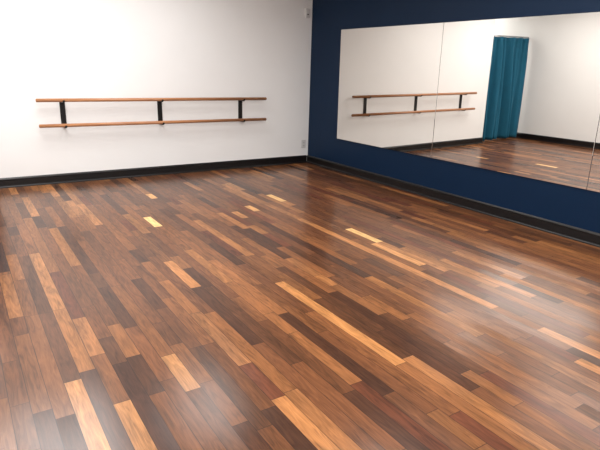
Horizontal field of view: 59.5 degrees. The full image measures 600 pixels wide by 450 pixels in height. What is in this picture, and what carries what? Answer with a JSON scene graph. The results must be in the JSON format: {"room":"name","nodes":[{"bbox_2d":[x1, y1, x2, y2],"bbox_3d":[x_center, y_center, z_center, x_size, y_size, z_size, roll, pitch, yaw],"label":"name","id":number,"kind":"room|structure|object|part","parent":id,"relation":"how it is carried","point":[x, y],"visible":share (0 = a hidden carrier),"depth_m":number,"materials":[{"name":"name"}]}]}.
{"room":"exercise studio","nodes":[
{"label":"exercise studio","id":0,"kind":"room"},
{"bbox_2d":[0,0,312,177],"bbox_3d":[-1.866,-2.293,7.650,4.780,3.100,0.120,-9,20,-32],"label":"wall","id":1,"kind":"structure","parent":0,"point":[49,48],"depth_m":7.47,"materials":[{"name":"white paint"}]},
{"bbox_2d":[35,97,266,127],"bbox_3d":[-1.974,-1.650,7.609,3.335,0.381,0.156,-9,20,-32],"label":"ballet barre","id":2,"kind":"object","parent":1,"relation":"attached to","point":[61,101],"visible":1,"depth_m":7.42,"materials":[{"name":"brown wood"}]},
{"bbox_3d":[-1.941,-1.797,7.520,3.335,0.046,0.046,-9,20,-32],"label":"rail","id":3,"kind":"part","parent":2,"relation":"part of","materials":[{"name":"brown wood"}]},
{"bbox_3d":[-1.948,-1.488,7.614,3.330,0.046,0.046,-9,20,-32],"label":"rail","id":4,"kind":"part","parent":2,"relation":"part of","materials":[{"name":"brown wood"}]},
{"bbox_2d":[0,155,306,188],"bbox_3d":[-1.879,-0.850,8.008,4.750,0.130,0.030,-9,20,-32],"label":"baseboard","id":5,"kind":"structure","parent":1,"relation":"attached to","point":[23,181],"depth_m":7.73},
{"bbox_2d":[301,140,305,147],"bbox_3d":[0.060,-1.413,9.151,0.090,0.140,0.012,-9,20,-32],"label":"wall outlet","id":6,"kind":"object","parent":1,"relation":"attached to","point":[303,142],"visible":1,"depth_m":9.15,"materials":[{"name":"grey plastic"}]},
{"bbox_2d":[305,8,309,17],"bbox_3d":[0.125,-3.440,8.534,0.084,0.140,0.034,-9,20,-32],"label":"wall sensor","id":7,"kind":"object","parent":1,"relation":"attached to","point":[307,11],"visible":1,"depth_m":8.52,"materials":[{"name":"grey plastic"}]},
{"bbox_2d":[0,163,599,449],"bbox_3d":[-0.430,0.292,4.563,6.300,0.001,13.100,-9,20,-32],"label":"floor","id":8,"kind":"structure","parent":0,"point":[298,306],"depth_m":3.50,"materials":[{"name":"brown wood"}]},
{"bbox_2d":[308,0,599,232],"bbox_3d":[3.009,-1.290,4.773,0.120,3.100,10.520,-9,20,-32],"label":"wall","id":9,"kind":"structure","parent":0,"point":[572,206],"depth_m":6.77,"materials":[{"name":"blue paint"}]},
{"bbox_2d":[337,22,443,157],"bbox_3d":[1.164,-1.916,7.388,0.018,1.643,2.034,-9,20,-32],"label":"wall mirror","id":10,"kind":"object","parent":9,"relation":"attached to","point":[389,75],"visible":1,"depth_m":7.25,"materials":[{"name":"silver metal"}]},
{"bbox_2d":[307,155,599,247],"bbox_3d":[2.937,0.157,5.112,0.030,0.130,10.400,-9,20,-32],"label":"baseboard","id":11,"kind":"structure","parent":9,"relation":"attached to","point":[592,238],"depth_m":6.34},
{"bbox_2d":[431,12,599,189],"bbox_3d":[2.280,-1.395,5.756,0.018,1.643,2.047,-9,20,-32],"label":"wall mirror","id":12,"kind":"object","parent":9,"relation":"attached to","point":[519,96],"visible":1,"depth_m":5.60,"materials":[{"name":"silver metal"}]},
{"bbox_2d":[587,119,599,191],"bbox_3d":[3.396,-0.873,4.121,0.018,1.643,2.039,-9,20,-32],"label":"wall mirror","id":13,"kind":"object","parent":9,"relation":"attached to","point":[594,176],"visible":1,"depth_m":5.07,"materials":[{"name":"silver metal"}]}
]}

